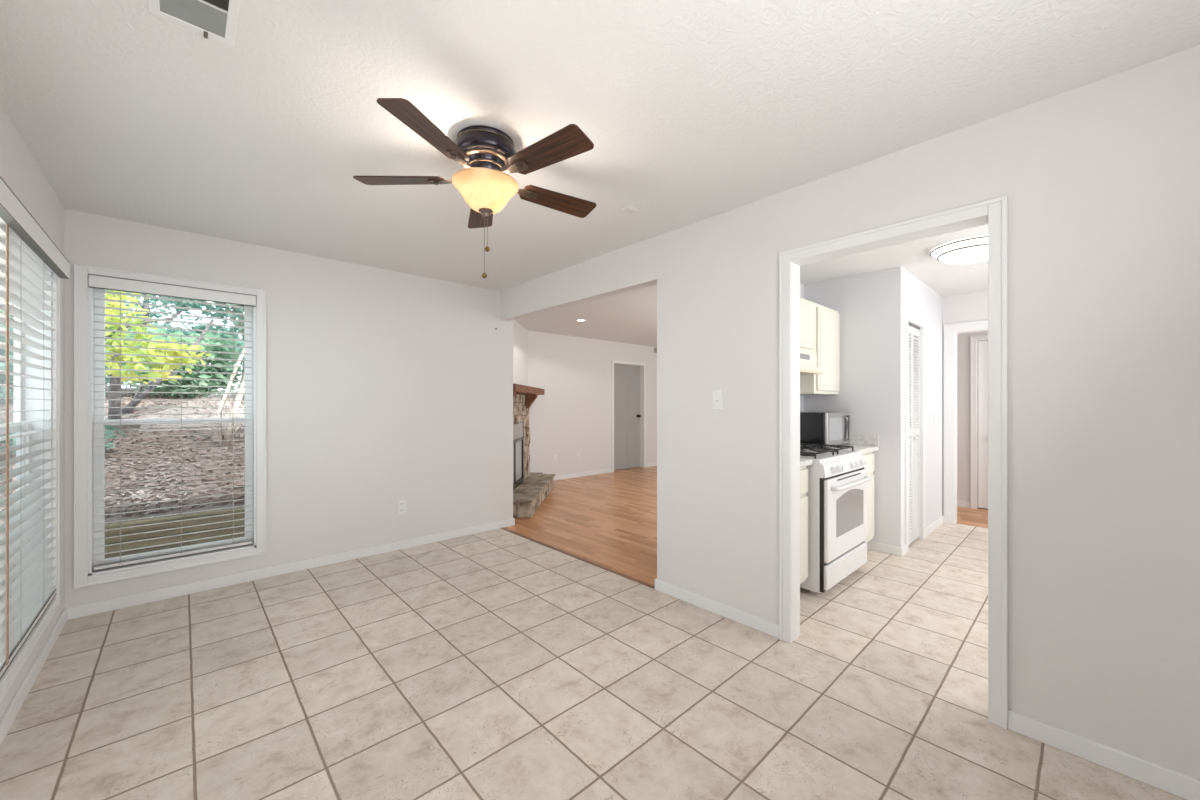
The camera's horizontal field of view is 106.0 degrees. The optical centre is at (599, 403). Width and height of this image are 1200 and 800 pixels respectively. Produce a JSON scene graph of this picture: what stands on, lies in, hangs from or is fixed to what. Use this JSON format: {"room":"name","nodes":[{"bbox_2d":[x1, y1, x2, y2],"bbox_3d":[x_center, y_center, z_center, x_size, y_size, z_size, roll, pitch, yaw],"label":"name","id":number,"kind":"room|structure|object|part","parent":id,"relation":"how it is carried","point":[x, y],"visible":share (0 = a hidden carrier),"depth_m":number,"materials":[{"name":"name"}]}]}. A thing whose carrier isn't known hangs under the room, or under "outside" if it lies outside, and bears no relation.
{"room":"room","nodes":[
{"label":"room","id":0,"kind":"room"},
{"bbox_2d":[0,103,64,719],"bbox_3d":[-1.496,0.066,0.788,0.111,2.420,4.989,0,0,-43],"label":"wall","id":1,"kind":"structure","parent":0,"point":[19,169],"depth_m":2.24,"materials":[{"name":"white paint"}]},
{"bbox_2d":[0,271,59,702],"bbox_3d":[-2.340,0.136,1.708,0.145,1.920,1.895,0,0,-43],"label":"window","id":2,"kind":"structure","parent":1,"relation":"in","point":[9,676],"depth_m":2.36,"materials":[{"name":"white paint"}]},
{"bbox_3d":[-2.667,0.565,2.023,0.024,0.924,0.851,0,0,-43],"label":"sash","id":3,"kind":"part","parent":2,"relation":"part of","materials":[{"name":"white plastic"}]},
{"bbox_3d":[-2.686,-0.308,2.005,0.024,0.894,0.851,0,0,-43],"label":"sash","id":4,"kind":"part","parent":2,"relation":"part of","materials":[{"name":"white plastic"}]},
{"bbox_3d":[-2.345,0.136,1.704,0.115,1.812,1.787,0,0,-43],"label":"frame","id":5,"kind":"part","parent":2,"relation":"part of","materials":[{"name":"white plastic"}]},
{"bbox_2d":[0,176,69,679],"bbox_3d":[-2.294,0.126,1.750,0.101,1.776,1.815,0,0,-43],"label":"window blind","id":6,"kind":"object","parent":2,"relation":"attached to","point":[27,252],"visible":1,"depth_m":1.95,"materials":[{"name":"white plastic"}]},
{"bbox_3d":[-2.310,0.998,1.736,0.058,0.020,1.745,0,0,-43],"label":"rail","id":7,"kind":"part","parent":6,"relation":"part of","materials":[{"name":"white plastic"}]},
{"bbox_2d":[0,608,66,745],"bbox_3d":[-1.480,1.240,0.862,0.013,0.072,4.876,0,0,-43],"label":"baseboard","id":8,"kind":"structure","parent":1,"relation":"attached to","point":[10,714],"depth_m":2.01,"materials":[{"name":"white paint"}]},
{"bbox_2d":[65,209,512,607],"bbox_3d":[-2.107,0.066,3.696,3.160,2.420,0.111,0,0,-43],"label":"wall","id":9,"kind":"structure","parent":0,"point":[384,388],"depth_m":3.69,"materials":[{"name":"white paint"}]},
{"bbox_2d":[74,264,265,588],"bbox_3d":[-2.818,0.136,3.034,0.920,1.920,0.145,0,0,-43],"label":"window","id":10,"kind":"structure","parent":9,"relation":"in","point":[87,449],"depth_m":2.82,"materials":[{"name":"white paint"}]},
{"bbox_2d":[88,274,255,570],"bbox_3d":[-2.794,0.123,3.008,0.804,1.796,0.089,0,0,-43],"label":"window blind","id":11,"kind":"object","parent":10,"relation":"attached to","point":[95,281],"visible":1,"depth_m":2.98,"materials":[{"name":"white plastic"}]},
{"bbox_3d":[-2.808,1.005,3.022,0.770,0.020,0.050,0,0,-43],"label":"rail","id":12,"kind":"part","parent":11,"relation":"part of","materials":[{"name":"white plastic"}]},
{"bbox_3d":[-2.803,0.130,3.027,0.002,1.742,0.050,0,0,-43],"label":"ladder cord","id":13,"kind":"part","parent":11,"relation":"part of","materials":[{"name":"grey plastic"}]},
{"bbox_3d":[-2.604,0.130,3.210,0.002,1.742,0.050,0,0,-43],"label":"ladder cord","id":14,"kind":"part","parent":11,"relation":"part of","materials":[{"name":"white fabric"}]},
{"bbox_3d":[-2.854,-0.308,3.072,0.782,0.894,0.024,0,0,-43],"label":"sash","id":15,"kind":"part","parent":10,"relation":"part of","materials":[{"name":"white plastic"}]},
{"bbox_3d":[-2.836,0.565,3.053,0.782,0.924,0.024,0,0,-43],"label":"sash","id":16,"kind":"part","parent":10,"relation":"part of","materials":[{"name":"white plastic"}]},
{"bbox_2d":[65,518,514,619],"bbox_3d":[-2.057,1.240,3.733,3.062,0.072,0.124,0,0,-43],"label":"baseboard","id":17,"kind":"structure","parent":9,"relation":"attached to","point":[98,607],"depth_m":3.27,"materials":[{"name":"white paint"}]},
{"bbox_2d":[398,500,405,513],"bbox_3d":[-1.733,0.910,3.960,0.072,0.117,0.008,0,0,-43],"label":"wall outlet","id":18,"kind":"object","parent":9,"relation":"attached to","point":[401,504],"visible":1,"depth_m":3.96,"materials":[{"name":"white plastic"}]},
{"bbox_2d":[513,320,527,385],"bbox_3d":[-1.232,0.066,5.885,0.100,2.420,2.480,0,0,2],"label":"wall","id":19,"kind":"structure","parent":0,"point":[520,334],"depth_m":6.57,"materials":[{"name":"white paint"}]},
{"bbox_2d":[528,331,656,475],"bbox_3d":[0.349,0.066,8.613,4.400,2.420,0.180,0,0,-43],"label":"wall","id":20,"kind":"structure","parent":0,"point":[573,415],"depth_m":7.79,"materials":[{"name":"white paint"}]},
{"bbox_2d":[553,462,656,480],"bbox_3d":[0.415,1.240,8.542,4.200,0.072,0.013,0,0,-43],"label":"baseboard","id":21,"kind":"structure","parent":20,"relation":"attached to","point":[559,477],"depth_m":7.93,"materials":[{"name":"white paint"}]},
{"bbox_2d":[614,364,640,469],"bbox_3d":[0.504,0.262,8.743,0.835,2.012,0.109,0,0,-43],"label":"door","id":22,"kind":"structure","parent":20,"relation":"in","point":[627,415],"depth_m":8.78,"materials":[{"name":"grey paint"}]},
{"bbox_2d":[612,360,645,471],"bbox_3d":[0.517,0.241,8.729,0.935,2.070,0.156,0,0,-43],"label":"door frame","id":23,"kind":"structure","parent":20,"relation":"attached to","point":[642,365],"depth_m":8.97,"materials":[{"name":"white paint"}]},
{"bbox_2d":[0,466,1186,799],"bbox_3d":[1.026,1.336,4.623,9.020,0.121,7.200,0,0,-43],"label":"floor","id":24,"kind":"structure","parent":0,"point":[496,664],"depth_m":2.02,"materials":[{"name":"beige tile"}]},
{"bbox_2d":[513,384,554,517],"bbox_3d":[-0.950,0.529,5.880,0.460,1.490,2.366,0,0,2],"label":"fireplace","id":25,"kind":"object","parent":24,"relation":"on","point":[530,489],"visible":0.57,"depth_m":5.92,"materials":[{"name":"beige stone"}]},
{"bbox_3d":[-1.089,0.671,5.704,0.079,0.810,0.970,0,0,2],"label":"firebox frame","id":26,"kind":"part","parent":25,"relation":"part of","materials":[{"name":"silver metal"}]},
{"bbox_2d":[800,466,807,583],"bbox_3d":[0.974,0.842,3.026,0.553,0.868,0.616,0,0,-43],"label":"base cabinet","id":27,"kind":"object","parent":24,"relation":"on","point":[803,470],"visible":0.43,"depth_m":2.93,"materials":[{"name":"white wood"}]},
{"bbox_3d":[1.180,0.509,2.813,0.510,0.155,0.018,0,0,-43],"label":"drawer","id":28,"kind":"part","parent":27,"relation":"part of","materials":[{"name":"white wood"}]},
{"bbox_2d":[800,458,812,466],"bbox_3d":[0.984,0.342,3.026,0.568,0.131,0.630,0,0,-43],"label":"countertop","id":29,"kind":"structure","parent":27,"relation":"on","point":[803,462],"depth_m":2.93,"materials":[{"name":"laminate"}]},
{"bbox_2d":[800,443,870,593],"bbox_3d":[1.542,0.794,3.435,0.798,0.965,0.765,0,0,-43],"label":"gas range","id":30,"kind":"object","parent":24,"relation":"on","point":[837,494],"visible":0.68,"depth_m":3.06,"materials":[{"name":"white metal"}]},
{"bbox_3d":[1.476,0.359,3.215,0.110,0.024,0.110,0,0,-43],"label":"burner","id":31,"kind":"part","parent":30,"relation":"part of","materials":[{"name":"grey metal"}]},
{"bbox_2d":[800,449,860,461],"bbox_3d":[1.506,0.386,3.474,0.797,0.029,0.660,0,0,-43],"label":"cooktop","id":32,"kind":"object","parent":30,"relation":"in","point":[841,455],"depth_m":3.22,"materials":[{"name":"white metal"}]},
{"bbox_3d":[1.567,0.448,3.014,0.052,0.052,0.041,0,0,-43],"label":"knob","id":33,"kind":"part","parent":30,"relation":"part of","materials":[{"name":"white plastic"}]},
{"bbox_3d":[1.687,0.436,3.278,0.798,0.110,0.204,0,0,-43],"label":"control panel","id":34,"kind":"part","parent":30,"relation":"part of","materials":[{"name":"white metal"}]},
{"bbox_3d":[1.640,0.448,3.082,0.052,0.052,0.041,0,0,-43],"label":"knob","id":35,"kind":"part","parent":30,"relation":"part of","materials":[{"name":"white plastic"}]},
{"bbox_3d":[1.755,1.141,3.205,0.783,0.160,0.030,0,0,-43],"label":"storage drawer","id":36,"kind":"part","parent":30,"relation":"part of","materials":[{"name":"white metal"}]},
{"bbox_3d":[1.754,0.773,3.206,0.783,0.543,0.028,0,0,-43],"label":"oven door","id":37,"kind":"part","parent":30,"relation":"part of","materials":[{"name":"white metal"}]},
{"bbox_3d":[1.780,0.561,3.177,0.683,0.028,0.062,0,0,-43],"label":"handle","id":38,"kind":"part","parent":30,"relation":"part of","materials":[{"name":"white metal"}]},
{"bbox_3d":[1.835,0.448,3.262,0.052,0.052,0.041,0,0,-43],"label":"knob","id":39,"kind":"part","parent":30,"relation":"part of","materials":[{"name":"white plastic"}]},
{"bbox_3d":[1.909,0.448,3.329,0.052,0.052,0.041,0,0,-43],"label":"knob","id":40,"kind":"part","parent":30,"relation":"part of","materials":[{"name":"white plastic"}]},
{"bbox_2d":[863,452,873,541],"bbox_3d":[1.978,0.842,3.953,0.540,0.868,0.616,0,0,-43],"label":"base cabinet","id":41,"kind":"object","parent":24,"relation":"on","point":[869,457],"visible":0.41,"depth_m":3.82,"materials":[{"name":"white wood"}]},
{"bbox_2d":[800,433,878,453],"bbox_3d":[1.987,0.339,3.946,0.544,0.136,0.640,0,0,-43],"label":"countertop","id":42,"kind":"structure","parent":41,"relation":"on","point":[865,443],"depth_m":3.92,"materials":[{"name":"stone"}]},
{"bbox_2d":[800,411,849,447],"bbox_3d":[1.928,0.225,3.998,0.514,0.292,0.422,0,0,-43],"label":"microwave","id":43,"kind":"object","parent":42,"relation":"on","point":[831,428],"visible":0.8,"depth_m":3.80,"materials":[{"name":"black"}]},
{"bbox_3d":[2.039,0.219,3.878,0.514,0.280,0.021,0,0,-43],"label":"frame","id":44,"kind":"part","parent":43,"relation":"part of","materials":[{"name":"silver metal"}]},
{"bbox_3d":[2.134,0.219,3.927,0.016,0.214,0.040,0,0,-43],"label":"handle","id":45,"kind":"part","parent":43,"relation":"part of","materials":[{"name":"silver metal"}]},
{"bbox_3d":[2.179,0.509,3.736,0.490,0.155,0.018,0,0,-43],"label":"drawer","id":46,"kind":"part","parent":41,"relation":"part of","materials":[{"name":"white wood"}]},
{"bbox_3d":[2.180,0.879,3.734,0.490,0.535,0.022,0,0,-43],"label":"door","id":47,"kind":"part","parent":41,"relation":"part of","materials":[{"name":"white wood"}]},
{"bbox_2d":[0,0,1199,346],"bbox_3d":[0.934,-1.204,4.538,9.270,0.120,7.200,0,0,-43],"label":"ceiling","id":48,"kind":"structure","parent":0,"point":[691,111],"depth_m":1.73,"materials":[{"name":"white paint"}]},
{"bbox_2d":[148,0,240,46],"bbox_3d":[-1.113,-1.136,1.242,0.193,0.016,0.383,0,0,-43],"label":"ceiling vent","id":49,"kind":"object","parent":48,"relation":"in","point":[215,19],"visible":1,"depth_m":1.33,"materials":[{"name":"white plastic"}]},
{"bbox_3d":[-1.185,-1.141,1.319,0.145,0.002,0.125,0,0,-43],"label":"damper blade","id":50,"kind":"part","parent":49,"relation":"part of","materials":[{"name":"white metal"}]},
{"bbox_2d":[353,98,595,277],"bbox_3d":[-0.472,-0.846,1.982,1.068,0.596,1.078,0,0,-43],"label":"ceiling fan","id":51,"kind":"object","parent":48,"relation":"hanging from","point":[487,154],"visible":1,"depth_m":1.88,"materials":[{"name":"brown wood"}]},
{"bbox_3d":[-0.865,-0.976,1.981,0.381,0.006,0.132,0,12,0],"label":"blade","id":52,"kind":"part","parent":51,"relation":"part of","materials":[{"name":"brown wood"}]},
{"bbox_3d":[-0.615,-0.976,1.631,0.132,0.006,0.381,13,4,18],"label":"blade","id":53,"kind":"part","parent":51,"relation":"part of","materials":[{"name":"brown wood"}]},
{"bbox_3d":[-0.610,-0.976,2.326,0.132,0.006,0.381,-13,4,-17],"label":"blade","id":54,"kind":"part","parent":51,"relation":"part of","materials":[{"name":"brown wood"}]},
{"bbox_3d":[-0.507,-0.687,1.980,0.004,0.257,0.003,0,0,-43],"label":"pull chain","id":55,"kind":"part","parent":51,"relation":"part of","materials":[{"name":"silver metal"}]},
{"bbox_3d":[-0.500,-0.900,1.978,0.286,0.117,0.286,0,0,-43],"label":"lamp shade","id":56,"kind":"part","parent":51,"relation":"part of","materials":[{"name":"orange glass"}]},
{"bbox_3d":[-0.206,-0.976,1.761,0.381,0.006,0.132,0,-12,36],"label":"blade","id":57,"kind":"part","parent":51,"relation":"part of","materials":[{"name":"brown wood"}]},
{"bbox_3d":[-0.202,-0.976,2.190,0.381,0.006,0.132,0,-12,-36],"label":"blade","id":58,"kind":"part","parent":51,"relation":"part of","materials":[{"name":"brown wood"}]},
{"bbox_2d":[622,206,637,213],"bbox_3d":[0.177,-1.138,2.664,0.080,0.012,0.060,0,0,-43],"label":"ceiling plate","id":59,"kind":"object","parent":48,"relation":"attached to","point":[628,209],"visible":1,"depth_m":2.65,"materials":[{"name":"white paint"}]},
{"bbox_2d":[929,236,987,264],"bbox_3d":[2.696,-1.085,3.286,0.490,0.118,0.490,0,0,-43],"label":"ceiling light","id":60,"kind":"object","parent":48,"relation":"attached to","point":[970,250],"visible":0.62,"depth_m":3.21,"materials":[{"name":"white glass"}]},
{"bbox_2d":[800,283,803,411],"bbox_3d":[1.245,0.066,3.736,1.920,2.420,0.060,0,0,-43],"label":"wall","id":61,"kind":"structure","parent":0,"point":[801,285],"depth_m":4.33,"materials":[{"name":"white paint"}]},
{"bbox_2d":[800,298,814,351],"bbox_3d":[1.384,-0.629,3.597,0.814,0.420,0.334,0,0,-43],"label":"upper cabinet","id":62,"kind":"object","parent":61,"relation":"attached to","point":[807,308],"visible":0.23,"depth_m":3.63,"materials":[{"name":"white wood"}]},
{"bbox_2d":[800,350,822,374],"bbox_3d":[1.401,-0.328,3.578,0.818,0.179,0.385,0,0,-43],"label":"range hood","id":63,"kind":"object","parent":61,"relation":"attached to","point":[808,360],"visible":0.27,"depth_m":3.62,"materials":[{"name":"white metal"}]},
{"bbox_2d":[800,303,839,394],"bbox_3d":[1.884,-0.459,4.059,0.540,0.760,0.334,0,0,-43],"label":"upper cabinet","id":64,"kind":"object","parent":61,"relation":"attached to","point":[827,320],"visible":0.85,"depth_m":3.89,"materials":[{"name":"white wood"}]},
{"bbox_3d":[1.997,-0.459,3.951,0.475,0.700,0.022,0,0,-43],"label":"door","id":65,"kind":"part","parent":64,"relation":"part of","materials":[{"name":"white wood"}]},
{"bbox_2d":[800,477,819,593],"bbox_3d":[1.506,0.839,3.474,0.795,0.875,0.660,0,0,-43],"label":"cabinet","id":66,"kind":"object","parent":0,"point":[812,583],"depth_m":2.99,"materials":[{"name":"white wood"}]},
{"bbox_2d":[500,45,1199,780],"bbox_3d":[0.709,0.066,2.825,0.104,2.420,4.989,0,0,-43],"label":"wall","id":67,"kind":"structure","parent":0,"point":[1100,180],"depth_m":1.69,"materials":[{"name":"white paint"}]},
{"bbox_2d":[501,527,654,588],"bbox_3d":[-0.307,1.274,3.866,0.038,0.004,2.081,0,0,-43],"label":"trim","id":68,"kind":"structure","parent":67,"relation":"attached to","point":[503,528],"depth_m":3.65,"materials":[{"name":"brown wood"}]},
{"bbox_2d":[712,390,722,408],"bbox_3d":[0.708,-0.021,2.736,0.019,0.117,0.072,0,0,-43],"label":"light switch","id":69,"kind":"object","parent":67,"relation":"attached to","point":[717,395],"visible":1,"depth_m":2.74,"materials":[{"name":"white plastic"}]},
{"bbox_2d":[779,195,1007,729],"bbox_3d":[1.324,0.232,2.144,0.126,2.088,0.918,0,0,-43],"label":"door frame","id":70,"kind":"structure","parent":67,"relation":"attached to","point":[992,212],"depth_m":1.89,"materials":[{"name":"white paint"}]},
{"bbox_2d":[655,578,1199,799],"bbox_3d":[1.372,1.240,2.098,0.117,0.072,2.821,0,0,-43],"label":"baseboard","id":71,"kind":"structure","parent":67,"relation":"attached to","point":[1170,781],"depth_m":1.64,"materials":[{"name":"white paint"}]},
{"bbox_2d":[804,266,942,546],"bbox_3d":[2.806,0.066,4.633,1.590,2.420,0.860,0,0,-43],"label":"wall","id":72,"kind":"structure","parent":0,"point":[872,307],"depth_m":3.98,"materials":[{"name":"white paint"}]},
{"bbox_2d":[848,433,878,445],"bbox_3d":[1.987,0.321,3.946,0.544,0.099,0.640,0,0,-43],"label":"backsplash","id":73,"kind":"structure","parent":72,"relation":"attached to","point":[855,439],"depth_m":3.96,"materials":[{"name":"laminate"}]},
{"bbox_2d":[867,515,943,555],"bbox_3d":[2.999,1.240,4.415,1.603,0.072,0.303,0,0,-43],"label":"baseboard","id":74,"kind":"structure","parent":72,"relation":"attached to","point":[899,551],"depth_m":3.89,"materials":[{"name":"white paint"}]},
{"bbox_2d":[908,322,919,544],"bbox_3d":[2.818,0.272,4.079,0.525,1.968,0.062,0,0,-43],"label":"door","id":75,"kind":"structure","parent":72,"relation":"in","point":[913,342],"depth_m":4.13,"materials":[{"name":"white paint"}]},
{"bbox_3d":[2.713,0.284,4.001,0.256,1.945,0.030,0,0,-43],"label":"louver panel","id":76,"kind":"part","parent":75,"relation":"part of","materials":[{"name":"white paint"}]},
{"bbox_3d":[2.904,0.284,4.178,0.256,1.945,0.030,0,0,-43],"label":"louver panel","id":77,"kind":"part","parent":75,"relation":"part of","materials":[{"name":"white paint"}]},
{"bbox_2d":[905,313,924,552],"bbox_3d":[2.813,0.256,4.084,0.629,2.040,0.076,0,0,-43],"label":"door frame","id":78,"kind":"structure","parent":72,"relation":"attached to","point":[908,318],"depth_m":4.24,"materials":[{"name":"white paint"}]},
{"bbox_2d":[943,290,987,514],"bbox_3d":[4.065,0.066,4.523,0.110,2.420,2.730,0,0,-43],"label":"wall","id":79,"kind":"structure","parent":0,"point":[967,307],"depth_m":4.73,"materials":[{"name":"white paint"}]},
{"bbox_2d":[944,320,987,523],"bbox_3d":[4.058,0.217,4.514,0.132,2.118,0.992,0,0,-43],"label":"door frame","id":80,"kind":"structure","parent":79,"relation":"attached to","point":[951,331],"depth_m":4.79,"materials":[{"name":"white paint"}]},
{"bbox_2d":[957,331,987,501],"bbox_3d":[4.843,0.066,5.242,0.150,2.420,2.730,0,0,-43],"label":"wall","id":81,"kind":"structure","parent":0,"point":[963,339],"depth_m":5.55,"materials":[{"name":"white paint"}]},
{"bbox_2d":[957,501,969,507],"bbox_3d":[4.197,1.240,5.823,0.013,0.072,0.880,0,0,-43],"label":"baseboard","id":82,"kind":"structure","parent":81,"relation":"attached to","point":[959,503],"depth_m":5.54,"materials":[{"name":"white paint"}]},
{"bbox_2d":[970,335,987,508],"bbox_3d":[4.837,0.231,5.204,0.132,2.090,0.879,0,0,-43],"label":"door frame","id":83,"kind":"structure","parent":81,"relation":"attached to","point":[974,340],"depth_m":5.46,"materials":[{"name":"white paint"}]},
{"bbox_2d":[978,341,987,508],"bbox_3d":[4.825,0.257,5.192,0.105,2.014,0.749,0,0,-43],"label":"door","id":84,"kind":"structure","parent":81,"relation":"in","point":[982,345],"depth_m":5.44,"materials":[{"name":"white paint"}]},
{"label":"outside","id":85,"kind":"structure","parent":0,"visible":0},
{"bbox_2d":[0,388,244,523],"bbox_3d":[-10.265,0.503,5.697,20.650,2.147,30.300,0,0,-43],"label":"ground","id":86,"kind":"structure","parent":85,"point":[209,465],"depth_m":5.61,"materials":[{"name":"brown soil"}]},
{"bbox_2d":[0,323,110,405],"bbox_3d":[-9.083,-0.633,7.272,1.957,1.556,1.050,0,0,-43],"label":"shrub","id":87,"kind":"object","parent":86,"relation":"on","point":[2,338],"visible":0.07,"depth_m":6.99,"materials":[{"name":"green plant"}]},
{"bbox_2d":[0,419,126,452],"bbox_3d":[-6.163,0.386,5.197,1.013,0.552,0.911,0,0,-43],"label":"shrub","id":88,"kind":"object","parent":86,"relation":"on","point":[107,427],"visible":0.03,"depth_m":5.33,"materials":[{"name":"green plant"}]},
{"bbox_2d":[0,284,142,335],"bbox_3d":[-11.038,-2.697,8.413,2.175,5.006,3.486,0,0,27],"label":"tree","id":89,"kind":"object","parent":86,"relation":"on","point":[1,311],"visible":0.02,"depth_m":8.79,"materials":[{"name":"green plant"}]},
{"bbox_2d":[107,290,121,419],"bbox_3d":[-7.136,-1.901,6.627,0.206,4.504,0.132,0,0,-15],"label":"tree","id":90,"kind":"object","parent":86,"relation":"on","point":[112,395],"visible":0.14,"depth_m":6.60,"materials":[{"name":"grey plant"}]},
{"bbox_2d":[0,389,244,516],"bbox_3d":[-6.471,0.367,6.199,4.170,1.258,6.566,0,0,-43],"label":"fallen leaves","id":91,"kind":"object","parent":86,"relation":"on","point":[142,492],"visible":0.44,"depth_m":5.18,"materials":[{"name":"brown plant"}]},
{"bbox_2d":[105,290,203,387],"bbox_3d":[-12.358,-2.777,12.141,3.923,5.192,2.166,0,0,-43],"label":"tree","id":92,"kind":"object","parent":86,"relation":"on","point":[153,301],"visible":0.02,"depth_m":12.45,"materials":[{"name":"green plant"}]},
{"bbox_2d":[105,290,211,384],"bbox_3d":[-6.492,-1.054,5.840,2.068,3.204,1.305,0,0,-17],"label":"tree","id":93,"kind":"object","parent":86,"relation":"on","point":[141,366],"visible":0.42,"depth_m":5.99,"materials":[{"name":"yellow plant"}]},
{"bbox_2d":[105,319,213,414],"bbox_3d":[-7.345,-0.615,7.509,1.438,1.740,0.100,0,0,-43],"label":"tree","id":94,"kind":"object","parent":86,"relation":"on","point":[133,403],"visible":0.42,"depth_m":7.37,"materials":[{"name":"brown plant"}]},
{"bbox_2d":[122,324,243,398],"bbox_3d":[-7.974,-0.758,8.694,1.916,1.477,1.029,0,0,-43],"label":"shrub","id":95,"kind":"object","parent":86,"relation":"on","point":[209,334],"visible":0.38,"depth_m":8.69,"materials":[{"name":"green plant"}]},
{"bbox_2d":[148,296,243,394],"bbox_3d":[-8.555,-2.583,10.823,3.386,5.008,2.038,0,0,-43],"label":"tree","id":96,"kind":"object","parent":86,"relation":"on","point":[178,303],"visible":0.09,"depth_m":10.44,"materials":[{"name":"green plant"}]},
{"bbox_2d":[217,348,244,446],"bbox_3d":[-4.939,-1.310,6.716,1.970,3.914,1.647,0,0,-43],"label":"tree","id":97,"kind":"object","parent":86,"relation":"on","point":[228,435],"visible":0.03,"depth_m":6.20,"materials":[{"name":"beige plant"}]},
{"bbox_3d":[-4.264,1.384,3.548,4.950,0.145,0.140,0,0,-43],"label":"landscape timber","id":98,"kind":"object","parent":86,"relation":"on","visible":0},
{"bbox_2d":[105,524,244,558],"bbox_3d":[-4.278,1.236,3.563,4.950,0.145,0.140,0,0,-43],"label":"landscape timber","id":99,"kind":"object","parent":98,"relation":"on","point":[146,543],"visible":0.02,"depth_m":3.96,"materials":[{"name":"brown wood"}]},
{"bbox_2d":[105,507,244,543],"bbox_3d":[-4.291,1.088,3.578,4.950,0.145,0.140,0,0,-43],"label":"landscape timber","id":100,"kind":"object","parent":99,"relation":"on","point":[110,533],"visible":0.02,"depth_m":3.98,"materials":[{"name":"brown wood"}]}
]}

